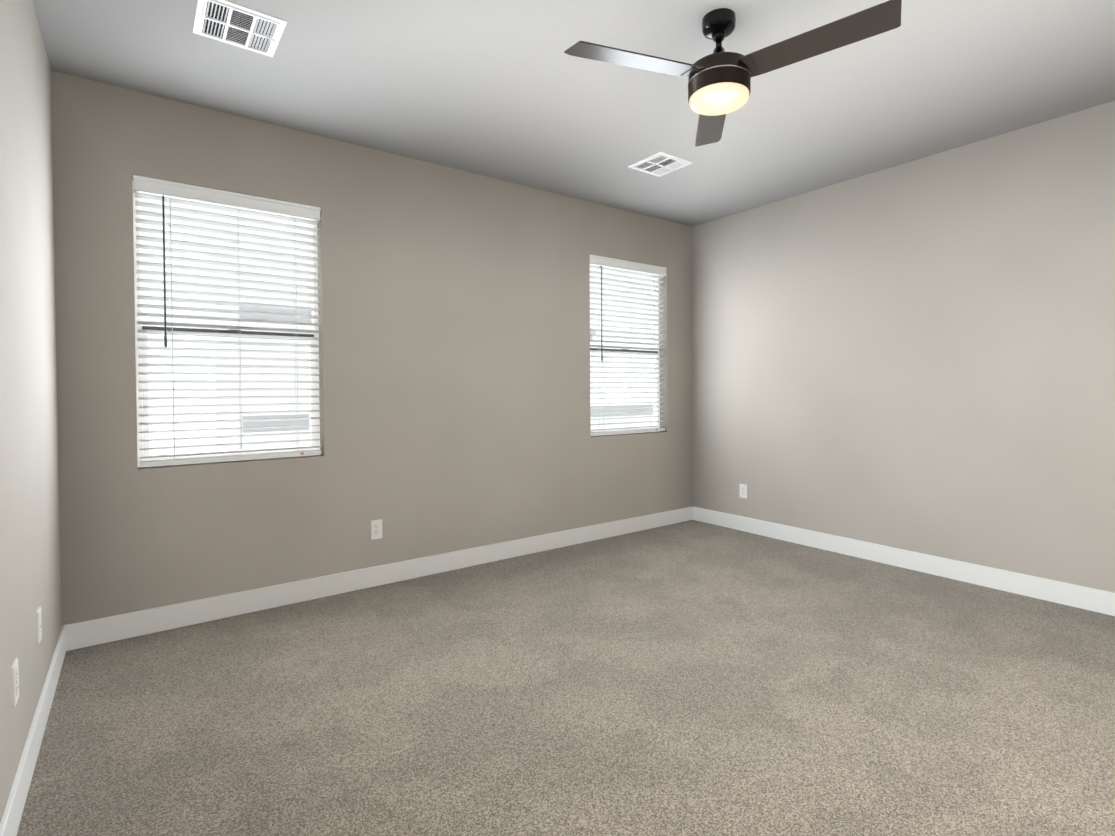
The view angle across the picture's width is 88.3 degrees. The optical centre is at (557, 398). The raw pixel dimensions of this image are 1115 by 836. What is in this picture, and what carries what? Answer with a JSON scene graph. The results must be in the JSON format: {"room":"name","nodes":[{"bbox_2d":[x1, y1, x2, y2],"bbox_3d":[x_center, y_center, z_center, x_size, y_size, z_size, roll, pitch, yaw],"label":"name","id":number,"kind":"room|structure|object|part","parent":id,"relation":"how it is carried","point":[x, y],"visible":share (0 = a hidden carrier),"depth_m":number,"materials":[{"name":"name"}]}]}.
{"room":"empty bedroom","nodes":[
{"label":"empty bedroom","id":0,"kind":"room"},
{"bbox_2d":[0,0,61,820],"bbox_3d":[-1.121,-0.147,0.891,0.150,2.740,4.400,-1,1,-36],"label":"wall","id":1,"kind":"structure","parent":0,"point":[30,563],"depth_m":1.94,"materials":[{"name":"paint"}]},
{"bbox_2d":[11,658,18,707],"bbox_3d":[-1.579,0.829,1.673,0.008,0.120,0.074,-1,1,-36],"label":"outlet","id":2,"kind":"object","parent":1,"relation":"attached to","point":[15,680],"visible":1,"depth_m":1.66,"materials":[{"name":"white plastic"}]},
{"bbox_2d":[0,626,65,835],"bbox_3d":[-1.086,1.158,1.014,0.014,0.125,4.236,-1,1,-36],"label":"baseboard","id":3,"kind":"structure","parent":1,"relation":"attached to","point":[13,810],"depth_m":1.85,"materials":[{"name":"white wood"}]},
{"bbox_2d":[36,606,41,644],"bbox_3d":[-1.881,0.824,2.083,0.008,0.120,0.074,-1,1,-36],"label":"outlet","id":4,"kind":"object","parent":1,"relation":"attached to","point":[39,624],"visible":0.98,"depth_m":2.06,"materials":[{"name":"white plastic"}]},
{"bbox_2d":[51,70,692,624],"bbox_3d":[-0.594,-0.201,4.101,4.800,2.740,0.150,-1,1,-36],"label":"wall","id":5,"kind":"structure","parent":0,"point":[455,358],"depth_m":3.57,"materials":[{"name":"paint"}]},
{"bbox_2d":[133,175,321,466],"bbox_3d":[-1.802,-0.389,3.207,0.900,1.480,0.147,-1,1,-36],"label":"window blind","id":6,"kind":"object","parent":5,"relation":"in","point":[143,364],"depth_m":3.15,"materials":[{"name":"white plastic"}]},
{"bbox_2d":[162,195,166,346],"bbox_3d":[-2.030,-0.654,2.962,0.013,0.781,0.036,-1,1,-36],"label":"blind wand","id":7,"kind":"object","parent":6,"relation":"attached to","point":[164,276],"visible":0.98,"depth_m":2.95,"materials":[{"name":"grey plastic"}]},
{"bbox_2d":[169,196,174,459],"bbox_3d":[-2.008,-0.369,2.993,0.002,1.381,0.002,-1,1,-36],"label":"blind cord","id":8,"kind":"object","parent":6,"relation":"attached to","point":[170,196],"depth_m":3.00,"materials":[{"name":"white fabric"}]},
{"bbox_3d":[-1.782,-0.394,3.178,0.896,1.466,0.077,-1,1,-36],"label":"window blind rails","id":9,"kind":"part","parent":6,"relation":"part of","materials":[{"name":"white plastic"}]},
{"bbox_2d":[237,213,241,454],"bbox_3d":[-1.758,-0.373,3.177,0.002,1.381,0.002,-1,1,-36],"label":"blind cord","id":10,"kind":"object","parent":6,"relation":"attached to","point":[238,333],"depth_m":3.18,"materials":[{"name":"white fabric"}]},
{"bbox_2d":[293,216,298,451],"bbox_3d":[-1.522,-0.377,3.350,0.002,1.381,0.002,-1,1,-36],"label":"blind cord","id":11,"kind":"object","parent":6,"relation":"attached to","point":[295,216],"depth_m":3.35,"materials":[{"name":"white fabric"}]},
{"bbox_2d":[370,519,381,539],"bbox_3d":[-1.139,0.826,3.613,0.074,0.120,0.008,-1,1,-36],"label":"outlet","id":12,"kind":"object","parent":5,"relation":"attached to","point":[375,529],"visible":1,"depth_m":3.61,"materials":[{"name":"white plastic"}]},
{"bbox_2d":[590,254,666,435],"bbox_3d":[0.583,-0.431,4.959,0.900,1.480,0.147,-1,1,-36],"label":"window blind","id":13,"kind":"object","parent":5,"relation":"in","point":[656,402],"depth_m":4.95,"materials":[{"name":"white plastic"}]},
{"bbox_2d":[599,266,602,360],"bbox_3d":[0.355,-0.697,4.715,0.013,0.781,0.036,-1,1,-36],"label":"blind wand","id":14,"kind":"object","parent":13,"relation":"attached to","point":[601,315],"visible":0.94,"depth_m":4.70,"materials":[{"name":"grey plastic"}]},
{"bbox_2d":[602,266,603,431],"bbox_3d":[0.377,-0.411,4.745,0.002,1.381,0.002,-1,1,-36],"label":"blind cord","id":15,"kind":"object","parent":13,"relation":"attached to","point":[602,266],"depth_m":4.75,"materials":[{"name":"white fabric"}]},
{"bbox_2d":[626,339,626,421],"bbox_3d":[0.597,-0.416,4.971,0.002,1.381,0.002,-1,1,-36],"label":"blind cord","id":16,"kind":"object","parent":13,"relation":"attached to","point":[626,339],"depth_m":4.97,"materials":[{"name":"white fabric"}]},
{"bbox_3d":[0.604,-0.436,4.931,0.896,1.466,0.077,-1,1,-36],"label":"window blind rails","id":17,"kind":"part","parent":13,"relation":"part of","materials":[{"name":"white plastic"}]},
{"bbox_2d":[630,299,630,386],"bbox_3d":[0.627,-0.416,4.929,0.002,1.381,0.002,-1,1,-36],"label":"blind cord","id":18,"kind":"object","parent":13,"relation":"attached to","point":[630,357],"depth_m":4.93,"materials":[{"name":"white fabric"}]},
{"bbox_2d":[650,336,650,427],"bbox_3d":[0.833,-0.420,5.144,0.002,1.381,0.002,-1,1,-36],"label":"blind cord","id":19,"kind":"object","parent":13,"relation":"attached to","point":[650,336],"depth_m":5.15,"materials":[{"name":"white fabric"}]},
{"bbox_2d":[654,275,654,373],"bbox_3d":[0.864,-0.420,5.102,0.002,1.381,0.002,-1,1,-36],"label":"blind cord","id":20,"kind":"object","parent":13,"relation":"attached to","point":[654,275],"depth_m":5.10,"materials":[{"name":"white fabric"}]},
{"bbox_2d":[62,506,693,650],"bbox_3d":[-0.537,1.107,4.055,4.500,0.125,0.014,-1,1,-36],"label":"baseboard","id":21,"kind":"structure","parent":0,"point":[87,633],"depth_m":3.44,"materials":[{"name":"white wood"}]},
{"bbox_2d":[16,520,1114,835],"bbox_3d":[0.718,1.238,2.350,4.800,0.100,4.550,-1,1,-36],"label":"floor","id":22,"kind":"structure","parent":0,"point":[692,678],"depth_m":2.21,"materials":[{"name":"beige carpet"}]},
{"bbox_2d":[33,0,1114,225],"bbox_3d":[0.699,-1.601,2.306,4.800,0.100,4.550,-1,1,-36],"label":"ceiling","id":23,"kind":"structure","parent":0,"point":[511,91],"depth_m":2.81,"materials":[{"name":"paint"}]},
{"bbox_2d":[193,0,286,56],"bbox_3d":[-1.318,-1.532,2.376,0.305,0.016,0.305,-1,1,-36],"label":"ceiling vent","id":24,"kind":"object","parent":23,"relation":"in","point":[232,23],"visible":1,"depth_m":2.36,"materials":[{"name":"white metal"}]},
{"bbox_2d":[628,152,692,176],"bbox_3d":[0.691,-1.568,3.864,0.305,0.016,0.305,-1,1,-36],"label":"ceiling vent","id":25,"kind":"object","parent":23,"relation":"in","point":[658,164],"visible":1,"depth_m":3.84,"materials":[{"name":"white metal"}]},
{"bbox_2d":[564,0,901,146],"bbox_3d":[0.664,-1.377,2.248,1.143,0.346,1.126,-1,1,-36],"label":"ceiling fan","id":26,"kind":"object","parent":23,"relation":"hanging from","point":[719,83],"visible":1,"depth_m":2.23,"materials":[{"name":"black"}]},
{"bbox_3d":[0.312,-1.310,2.229,0.551,0.031,0.273,-1,1,-36],"label":"blade","id":27,"kind":"part","parent":26,"relation":"part of","materials":[{"name":"grey"}]},
{"bbox_3d":[0.661,-1.310,2.349,0.249,0.156,0.249,-1,1,-36],"label":"motor","id":28,"kind":"part","parent":26,"relation":"part of","materials":[{"name":"brown metal"}]},
{"bbox_3d":[0.661,-1.220,2.350,0.236,0.028,0.236,-1,1,-36],"label":"light glass","id":29,"kind":"part","parent":26,"relation":"part of","materials":[{"name":"white glass"}]},
{"bbox_3d":[0.954,-1.312,2.114,0.257,0.031,0.568,-1,1,-36],"label":"blade","id":30,"kind":"part","parent":26,"relation":"part of","materials":[{"name":"brown wood"}]},
{"bbox_2d":[692,101,1114,592],"bbox_3d":[2.627,-0.214,3.644,0.150,2.740,4.400,-1,1,-36],"label":"wall","id":31,"kind":"structure","parent":0,"point":[917,355],"depth_m":3.75,"materials":[{"name":"paint"}]},
{"bbox_2d":[739,484,746,498],"bbox_3d":[1.597,0.797,4.936,0.008,0.120,0.074,-1,1,-36],"label":"outlet","id":32,"kind":"object","parent":31,"relation":"attached to","point":[742,490],"visible":1,"depth_m":4.93,"materials":[{"name":"white plastic"}]},
{"bbox_2d":[693,507,1114,615],"bbox_3d":[2.529,1.093,3.670,0.014,0.125,4.236,-1,1,-36],"label":"baseboard","id":33,"kind":"structure","parent":31,"relation":"attached to","point":[1083,597],"depth_m":3.76,"materials":[{"name":"white wood"}]},
{"label":"outside","id":34,"kind":"structure","parent":0,"visible":0},
{"bbox_2d":[139,191,652,454],"bbox_3d":[-3.793,-2.579,21.488,32.000,13.000,0.001,-1,1,-36],"label":"sky","id":35,"kind":"structure","parent":34,"point":[179,394],"depth_m":16.64,"materials":[{"name":"white"}]},
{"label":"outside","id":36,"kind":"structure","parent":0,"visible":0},
{"bbox_2d":[196,243,595,450],"bbox_3d":[-3.630,-0.577,11.620,5.780,4.300,6.830,-1,1,-36],"label":"house","id":37,"kind":"structure","parent":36,"point":[258,378],"depth_m":8.62,"materials":[{"name":"white"}]},
{"bbox_2d":[242,404,652,449],"bbox_3d":[1.850,0.830,9.836,12.800,1.470,0.140,-1,1,-36],"label":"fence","id":38,"kind":"object","parent":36,"point":[270,430],"depth_m":6.29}
]}

